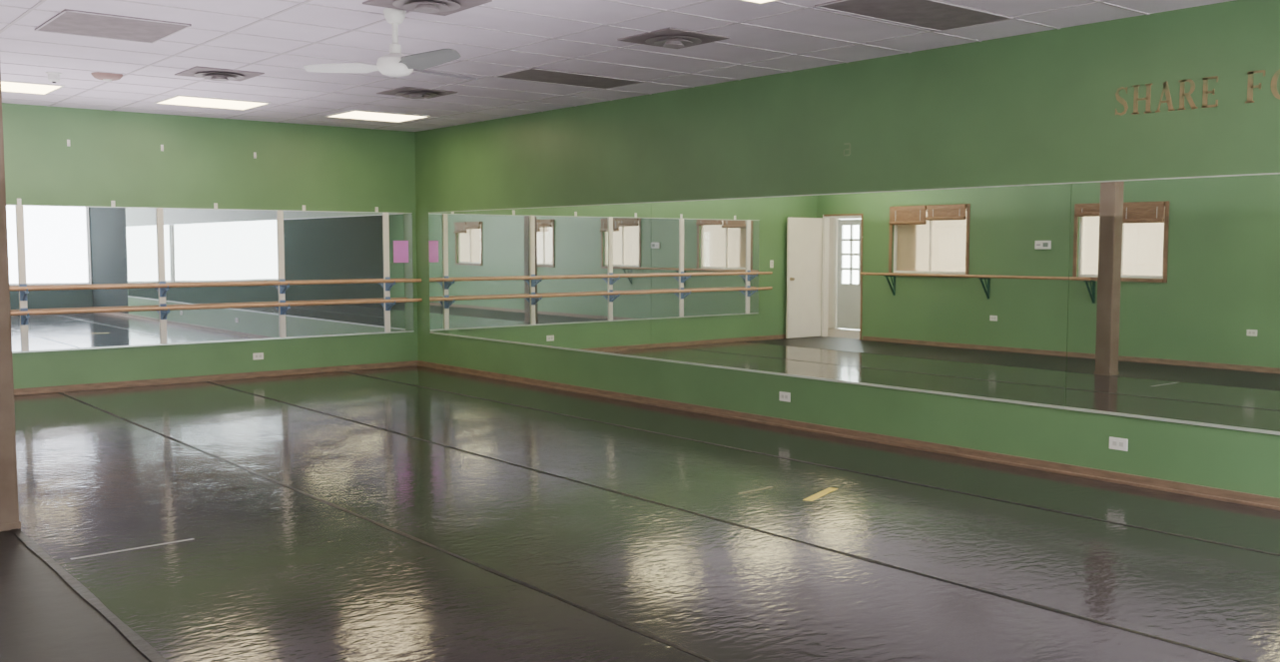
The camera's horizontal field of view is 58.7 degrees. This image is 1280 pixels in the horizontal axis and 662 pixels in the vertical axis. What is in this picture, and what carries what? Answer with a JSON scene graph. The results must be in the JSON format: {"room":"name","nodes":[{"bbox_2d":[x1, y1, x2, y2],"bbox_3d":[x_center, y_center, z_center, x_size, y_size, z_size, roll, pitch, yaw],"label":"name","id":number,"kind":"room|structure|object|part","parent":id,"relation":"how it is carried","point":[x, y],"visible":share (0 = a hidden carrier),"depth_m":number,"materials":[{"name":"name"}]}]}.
{"room":"exercise studio","nodes":[
{"label":"exercise studio","id":0,"kind":"room"},
{"bbox_2d":[1,102,418,388],"bbox_3d":[-5.875,-0.871,12.300,7.890,3.000,0.120,-3,6,-39],"label":"wall","id":1,"kind":"structure","parent":0,"point":[117,156],"depth_m":12.93,"materials":[{"name":"green paint"}]},
{"bbox_2d":[5,204,24,353],"bbox_3d":[-7.054,-0.499,11.271,1.687,1.529,0.014,-3,6,-39],"label":"wall mirror","id":2,"kind":"object","parent":1,"relation":"attached to","point":[10,209],"visible":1,"depth_m":11.75,"materials":[{"name":"clear glass"}]},
{"bbox_2d":[15,204,29,351],"bbox_3d":[-6.329,-0.537,11.718,0.068,1.510,0.224,-3,6,-39],"label":"support post","id":3,"kind":"object","parent":2,"relation":"attached to","point":[19,209],"visible":0.99,"depth_m":11.78,"materials":[{"name":"white metal"}]},
{"bbox_2d":[18,204,163,352],"bbox_3d":[-5.864,-0.572,12.245,1.387,1.529,0.014,-3,6,-39],"label":"wall mirror","id":4,"kind":"object","parent":1,"relation":"attached to","point":[65,245],"visible":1,"depth_m":12.23,"materials":[{"name":"clear glass"}]},
{"bbox_2d":[156,207,169,344],"bbox_3d":[-5.255,-0.602,12.597,0.068,1.510,0.224,-3,6,-39],"label":"support post","id":5,"kind":"object","parent":4,"relation":"attached to","point":[160,212],"visible":1,"depth_m":12.65,"materials":[{"name":"white metal"}]},
{"bbox_2d":[13,360,417,395],"bbox_3d":[-5.826,0.595,12.349,7.650,0.068,0.035,-3,6,-39],"label":"baseboard","id":6,"kind":"structure","parent":1,"relation":"attached to","point":[157,381],"depth_m":13.03,"materials":[{"name":"brown wood"}]},
{"bbox_2d":[162,207,282,345],"bbox_3d":[-4.796,-0.637,13.117,1.367,1.529,0.014,-3,6,-39],"label":"wall mirror","id":7,"kind":"object","parent":1,"relation":"attached to","point":[203,246],"visible":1,"depth_m":13.10,"materials":[{"name":"clear glass"}]},
{"bbox_2d":[277,210,290,337],"bbox_3d":[-4.195,-0.667,13.463,0.068,1.510,0.224,-3,6,-39],"label":"support post","id":8,"kind":"object","parent":7,"relation":"attached to","point":[282,289],"visible":0.99,"depth_m":13.52,"materials":[{"name":"white metal"}]},
{"bbox_2d":[10,298,422,315],"bbox_3d":[-5.228,-0.247,12.543,6.300,0.042,0.042,-3,6,-39],"label":"ballet barre","id":9,"kind":"object","parent":8,"relation":"on","point":[60,312],"visible":1,"depth_m":12.79,"materials":[{"name":"brown wood"}]},
{"bbox_3d":[-4.260,-0.673,13.541,0.068,1.510,0.020,-3,6,-39],"label":"post","id":10,"kind":"part","parent":8,"relation":"part of","materials":[{"name":"white paint"}]},
{"bbox_2d":[252,352,263,359],"bbox_3d":[-4.500,0.298,13.433,0.126,0.080,0.009,-3,6,-39],"label":"wall outlet","id":11,"kind":"object","parent":1,"relation":"attached to","point":[259,355],"visible":1,"depth_m":13.43,"materials":[{"name":"white plastic"}]},
{"bbox_2d":[279,209,387,338],"bbox_3d":[-3.737,-0.701,13.983,1.367,1.529,0.014,-3,6,-39],"label":"wall mirror","id":12,"kind":"object","parent":1,"relation":"attached to","point":[318,245],"visible":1,"depth_m":13.97,"materials":[{"name":"clear glass"}]},
{"bbox_2d":[383,212,395,332],"bbox_3d":[-3.136,-0.731,14.329,0.068,1.510,0.224,-3,6,-39],"label":"support post","id":13,"kind":"object","parent":12,"relation":"attached to","point":[387,286],"visible":1,"depth_m":14.39,"materials":[{"name":"white paint"}]},
{"bbox_2d":[9,278,421,291],"bbox_3d":[-5.228,-0.497,12.525,6.300,0.042,0.042,-3,6,-39],"label":"ballet barre","id":14,"kind":"object","parent":13,"relation":"attached to","point":[58,288],"visible":1,"depth_m":12.79,"materials":[{"name":"brown wood"}]},
{"bbox_3d":[-3.200,-0.737,14.408,0.068,1.510,0.020,-3,6,-39],"label":"post","id":15,"kind":"part","parent":13,"relation":"part of","materials":[{"name":"white paint"}]},
{"bbox_2d":[387,212,414,333],"bbox_3d":[-3.064,-0.742,14.534,0.367,1.529,0.014,-3,6,-39],"label":"wall mirror","id":16,"kind":"object","parent":1,"relation":"attached to","point":[400,224],"visible":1,"depth_m":14.55,"materials":[{"name":"clear glass"}]},
{"bbox_2d":[393,240,408,262],"bbox_3d":[-3.047,-1.012,14.524,0.210,0.280,0.002,-3,6,-39],"label":"paper notice","id":17,"kind":"object","parent":16,"relation":"attached to","point":[400,248],"visible":1,"depth_m":14.52,"materials":[{"name":"pink paper"}]},
{"bbox_2d":[0,0,1234,131],"bbox_3d":[-0.765,-1.954,5.969,7.890,0.100,16.240,-3,6,-39],"label":"ceiling","id":18,"kind":"structure","parent":0,"point":[807,21],"depth_m":8.28,"materials":[{"name":"tile"}]},
{"bbox_2d":[0,79,64,94],"bbox_3d":[-5.795,-2.220,10.307,0.920,0.014,0.740,-3,6,-39],"label":"recessed light","id":19,"kind":"object","parent":18,"relation":"in","point":[6,85],"visible":1,"depth_m":10.40,"materials":[{"name":"white"}]},
{"bbox_2d":[45,71,61,82],"bbox_3d":[-4.936,-2.131,9.594,0.120,0.085,0.120,-3,6,-39],"label":"ceiling sensor","id":20,"kind":"object","parent":18,"relation":"attached to","point":[53,77],"visible":1,"depth_m":9.56,"materials":[{"name":"white plastic"}]},
{"bbox_2d":[90,71,122,80],"bbox_3d":[-4.522,-2.152,9.672,0.250,0.055,0.250,-3,6,-39],"label":"smoke detector","id":21,"kind":"object","parent":18,"relation":"attached to","point":[98,75],"visible":1,"depth_m":9.60,"materials":[{"name":"beige plastic"}]},
{"bbox_2d":[34,8,191,43],"bbox_3d":[-3.509,-2.017,7.572,0.760,0.012,0.840,-3,6,-39],"label":"ceiling panel","id":22,"kind":"object","parent":18,"relation":"attached to","point":[70,22],"visible":1,"depth_m":7.53,"materials":[{"name":"grey tile"}]},
{"bbox_2d":[153,94,271,109],"bbox_3d":[-4.330,-2.312,11.544,0.920,0.014,0.740,-3,6,-39],"label":"recessed light","id":23,"kind":"object","parent":18,"relation":"in","point":[181,100],"visible":1,"depth_m":11.48,"materials":[{"name":"white"}]},
{"bbox_2d":[174,65,264,80],"bbox_3d":[-3.554,-2.148,9.626,0.560,0.055,0.560,-3,6,-39],"label":"ceiling vent","id":24,"kind":"object","parent":18,"relation":"in","point":[214,74],"visible":1,"depth_m":9.56,"materials":[{"name":"metal"}]},
{"bbox_2d":[324,109,430,122],"bbox_3d":[-2.932,-2.401,12.738,0.920,0.014,0.740,-3,6,-39],"label":"recessed light","id":25,"kind":"object","parent":18,"relation":"in","point":[352,114],"visible":1,"depth_m":12.72,"materials":[{"name":"white plastic"}]},
{"bbox_2d":[302,7,478,80],"bbox_3d":[-1.359,-1.793,7.174,1.220,0.400,0.938,2,5,30],"label":"ceiling fan","id":26,"kind":"object","parent":18,"relation":"hanging from","point":[393,64],"visible":0.99,"depth_m":6.99,"materials":[{"name":"white plastic"}]},
{"bbox_3d":[-1.855,-1.634,7.085,0.480,0.041,0.148,0,4,4],"label":"fan blade","id":27,"kind":"part","parent":26,"relation":"part of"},
{"bbox_3d":[-1.252,-1.609,6.748,0.139,0.066,0.620,-4,6,-40],"label":"fan blade","id":28,"kind":"part","parent":26,"relation":"part of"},
{"bbox_3d":[-1.271,-1.654,7.352,0.146,0.046,0.560,4,6,40],"label":"fan blade","id":29,"kind":"part","parent":26,"relation":"part of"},
{"bbox_2d":[376,86,458,98],"bbox_3d":[-2.115,-2.236,10.802,0.560,0.055,0.560,-3,6,-39],"label":"ceiling vent","id":30,"kind":"object","parent":18,"relation":"in","point":[407,92],"visible":1,"depth_m":10.73,"materials":[{"name":"metal"}]},
{"bbox_2d":[362,0,492,15],"bbox_3d":[-1.270,-1.937,6.786,0.560,0.055,0.560,-3,6,-39],"label":"ceiling vent","id":31,"kind":"object","parent":18,"relation":"in","point":[435,7],"visible":1,"depth_m":6.79,"materials":[{"name":"metal"}]},
{"bbox_2d":[492,67,645,89],"bbox_3d":[-0.605,-2.191,9.908,1.220,0.012,0.600,-3,6,-39],"label":"ceiling panel","id":32,"kind":"object","parent":18,"relation":"attached to","point":[540,75],"visible":1,"depth_m":9.85,"materials":[{"name":"grey tile"}]},
{"bbox_2d":[0,0,1150,129],"bbox_3d":[-0.765,-1.901,5.973,7.650,0.005,16.000,-3,6,-39],"label":"grid","id":33,"kind":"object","parent":18,"relation":"attached to","point":[34,7],"depth_m":8.55,"materials":[{"name":"grey metal"}]},
{"bbox_2d":[617,26,729,48],"bbox_3d":[0.235,-2.027,7.991,0.560,0.055,0.560,-3,6,-39],"label":"ceiling vent","id":34,"kind":"object","parent":18,"relation":"in","point":[674,38],"visible":1,"depth_m":7.92,"materials":[{"name":"grey metal"}]},
{"bbox_2d":[738,0,778,4],"bbox_3d":[0.601,-1.917,6.239,0.920,0.014,0.740,-3,6,-39],"label":"recessed light","id":35,"kind":"object","parent":18,"relation":"in","point":[760,2],"visible":1,"depth_m":6.73,"materials":[{"name":"white plastic"}]},
{"bbox_2d":[747,0,770,2],"bbox_3d":[0.601,-1.916,6.239,0.880,0.004,0.700,-3,6,-39],"label":"diffuser","id":36,"kind":"object","parent":35,"relation":"attached to","point":[751,1],"depth_m":6.75,"materials":[{"name":"white plastic"}]},
{"bbox_2d":[814,0,1014,31],"bbox_3d":[1.722,-1.980,7.078,1.260,0.012,0.560,-3,6,-39],"label":"ceiling panel","id":37,"kind":"object","parent":18,"relation":"attached to","point":[936,15],"visible":1,"depth_m":7.08,"materials":[{"name":"grey tile"}]},
{"bbox_2d":[0,365,1251,661],"bbox_3d":[-0.765,1.138,6.199,7.890,0.100,16.240,-3,6,-39],"label":"floor","id":38,"kind":"structure","parent":0,"point":[43,618],"depth_m":4.73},
{"bbox_2d":[0,66,20,532],"bbox_3d":[-3.534,-0.412,6.141,0.208,2.999,0.208,-3,6,-39],"label":"support column","id":39,"kind":"structure","parent":38,"relation":"on","point":[9,506],"depth_m":6.16,"materials":[{"name":"paint"}]},
{"bbox_3d":[-3.534,1.064,6.251,0.208,0.040,0.208,-3,6,-39],"label":"trim","id":40,"kind":"part","parent":39,"relation":"part of","materials":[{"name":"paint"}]},
{"bbox_2d":[13,393,709,661],"bbox_3d":[-1.819,1.136,5.527,1.582,0.004,15.500,-3,6,-39],"label":"floor mat","id":41,"kind":"object","parent":38,"relation":"on","point":[270,571],"visible":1,"depth_m":5.46,"materials":[{"name":"grey plastic"}]},
{"bbox_2d":[10,528,167,661],"bbox_3d":[-2.433,1.169,5.024,0.052,0.001,15.500,-3,6,-39],"label":"tape","id":42,"kind":"object","parent":41,"relation":"on","point":[132,636],"visible":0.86,"depth_m":4.95,"materials":[{"name":"grey plastic"}]},
{"bbox_2d":[69,538,193,559],"bbox_3d":[-2.582,1.111,5.818,0.600,0.001,0.025,-4,6,-40],"label":"tape","id":43,"kind":"object","parent":41,"relation":"on","point":[191,538],"visible":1,"depth_m":5.82,"materials":[{"name":"white plastic"}]},
{"bbox_2d":[57,392,716,661],"bbox_3d":[-1.204,1.095,6.029,0.036,0.001,15.500,-3,6,-39],"label":"tape","id":44,"kind":"object","parent":41,"relation":"on","point":[601,615],"visible":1,"depth_m":5.64,"materials":[{"name":"black plastic"}]},
{"bbox_2d":[61,382,1239,661],"bbox_3d":[-0.612,1.062,6.513,1.522,0.004,15.500,-3,6,-39],"label":"floor mat","id":45,"kind":"object","parent":38,"relation":"on","point":[719,591],"visible":1,"depth_m":5.65,"materials":[{"name":"grey plastic"}]},
{"bbox_2d":[205,381,1252,661],"bbox_3d":[-0.021,1.022,6.997,0.036,0.001,15.500,-3,6,-39],"label":"tape","id":46,"kind":"object","parent":45,"relation":"on","point":[715,518],"visible":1,"depth_m":5.70,"materials":[{"name":"black plastic"}]},
{"bbox_2d":[209,371,1279,661],"bbox_3d":[0.621,0.987,7.522,1.652,0.004,15.500,-3,6,-39],"label":"floor mat","id":47,"kind":"object","parent":38,"relation":"on","point":[1219,598],"visible":1,"depth_m":6.51,"materials":[{"name":"grey plastic"}]},
{"bbox_2d":[738,486,771,494],"bbox_3d":[0.733,1.007,7.213,0.300,0.001,0.025,-4,6,-40],"label":"tape","id":48,"kind":"object","parent":47,"relation":"on","point":[769,486],"visible":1,"depth_m":7.22,"materials":[{"name":"beige plastic"}]},
{"bbox_2d":[343,371,1279,555],"bbox_3d":[1.263,0.944,8.046,0.036,0.001,15.500,-3,6,-39],"label":"tape","id":49,"kind":"object","parent":47,"relation":"on","point":[343,371],"visible":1,"depth_m":7.43,"materials":[{"name":"black plastic"}]},
{"bbox_2d":[802,487,837,501],"bbox_3d":[1.126,1.016,7.096,0.060,0.001,0.420,3,5,32],"label":"tape","id":50,"kind":"object","parent":47,"relation":"on","point":[830,489],"visible":1,"depth_m":7.08,"materials":[{"name":"yellow plastic"}]},
{"bbox_2d":[347,366,1279,554],"bbox_3d":[1.661,0.924,8.372,1.022,0.004,15.500,-3,6,-39],"label":"floor mat","id":51,"kind":"object","parent":38,"relation":"on","point":[1248,526],"visible":1,"depth_m":8.02,"materials":[{"name":"grey plastic"}]},
{"bbox_2d":[414,0,1279,498],"bbox_3d":[1.304,-0.676,9.678,0.120,3.000,13.050,-3,6,-39],"label":"wall","id":52,"kind":"structure","parent":0,"point":[1037,107],"depth_m":8.61,"materials":[{"name":"green paint"}]},
{"bbox_2d":[428,201,650,359],"bbox_3d":[-1.280,-0.608,12.738,0.014,1.529,4.377,-3,6,-39],"label":"wall mirror","id":53,"kind":"object","parent":52,"relation":"attached to","point":[571,278],"visible":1,"depth_m":12.39,"materials":[{"name":"clear glass"}]},
{"bbox_2d":[779,391,790,402],"bbox_3d":[1.239,0.562,9.749,0.009,0.080,0.126,-3,6,-39],"label":"wall outlet","id":54,"kind":"object","parent":52,"relation":"attached to","point":[784,396],"visible":1,"depth_m":9.74,"materials":[{"name":"white plastic"}]},
{"bbox_2d":[843,142,850,155],"bbox_3d":[1.653,-1.450,9.096,0.003,0.102,0.073,-3,6,-39],"label":"adhesive mark","id":55,"kind":"object","parent":52,"relation":"attached to","point":[849,149],"visible":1,"depth_m":9.08,"materials":[{"name":"paint"}]},
{"bbox_2d":[417,360,1279,510],"bbox_3d":[2.185,0.875,8.594,0.035,0.068,15.982,-3,6,-39],"label":"baseboard","id":56,"kind":"structure","parent":52,"relation":"attached to","point":[1257,500],"depth_m":8.60,"materials":[{"name":"brown wood"}]},
{"bbox_2d":[650,182,1071,409],"bbox_3d":[1.497,-0.357,9.361,0.014,1.529,4.377,-3,6,-39],"label":"wall mirror","id":57,"kind":"object","parent":52,"relation":"attached to","point":[955,292],"visible":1,"depth_m":8.92,"materials":[{"name":"clear glass"}]},
{"bbox_2d":[1109,436,1128,451],"bbox_3d":[3.128,0.739,7.451,0.009,0.080,0.126,-3,6,-39],"label":"wall outlet","id":58,"kind":"object","parent":52,"relation":"attached to","point":[1117,443],"visible":1,"depth_m":7.45,"materials":[{"name":"white plastic"}]},
{"bbox_2d":[1115,86,1128,115],"bbox_3d":[3.098,-1.478,7.327,0.003,0.184,0.088,-3,6,-39],"label":"letter","id":59,"kind":"object","parent":52,"relation":"attached to","point":[1119,99],"depth_m":7.33,"materials":[{"name":"gold metal"}]},
{"bbox_2d":[1131,82,1152,114],"bbox_3d":[3.184,-1.471,7.223,0.003,0.184,0.129,-3,6,-39],"label":"letter","id":60,"kind":"object","parent":52,"relation":"attached to","point":[1136,99],"depth_m":7.23,"materials":[{"name":"gold metal"}]},
{"bbox_2d":[1155,80,1175,112],"bbox_3d":[3.278,-1.462,7.108,0.003,0.191,0.125,-3,6,-39],"label":"letter","id":61,"kind":"object","parent":52,"relation":"attached to","point":[1165,89],"depth_m":7.10,"materials":[{"name":"gold metal"}]},
{"bbox_2d":[1065,172,1279,435],"bbox_3d":[4.122,-0.119,6.168,0.014,1.529,3.897,-3,6,-39],"label":"wall mirror","id":62,"kind":"object","parent":52,"relation":"attached to","point":[1174,288],"visible":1,"depth_m":7.10,"materials":[{"name":"clear glass"}]},
{"bbox_2d":[1177,78,1198,110],"bbox_3d":[3.368,-1.451,7.000,0.003,0.190,0.124,-3,6,-39],"label":"letter","id":63,"kind":"object","parent":52,"relation":"attached to","point":[1182,82],"depth_m":7.01,"materials":[{"name":"gold metal"}]},
{"bbox_2d":[1202,75,1218,107],"bbox_3d":[3.452,-1.446,6.897,0.003,0.184,0.093,-3,6,-39],"label":"letter","id":64,"kind":"object","parent":52,"relation":"attached to","point":[1206,92],"depth_m":6.91,"materials":[{"name":"gold metal"}]},
{"bbox_2d":[1245,69,1266,102],"bbox_3d":[3.616,-1.436,6.697,0.003,0.184,0.108,-3,6,-39],"label":"letter","id":65,"kind":"object","parent":52,"relation":"attached to","point":[1250,86],"depth_m":6.71,"materials":[{"name":"gold metal"}]},
{"bbox_2d":[1271,68,1279,99],"bbox_3d":[3.718,-1.427,6.574,0.003,0.184,0.147,-3,6,-39],"label":"letter","id":66,"kind":"object","parent":52,"relation":"attached to","point":[1275,93],"depth_m":6.61,"materials":[{"name":"gold metal"}]}
]}

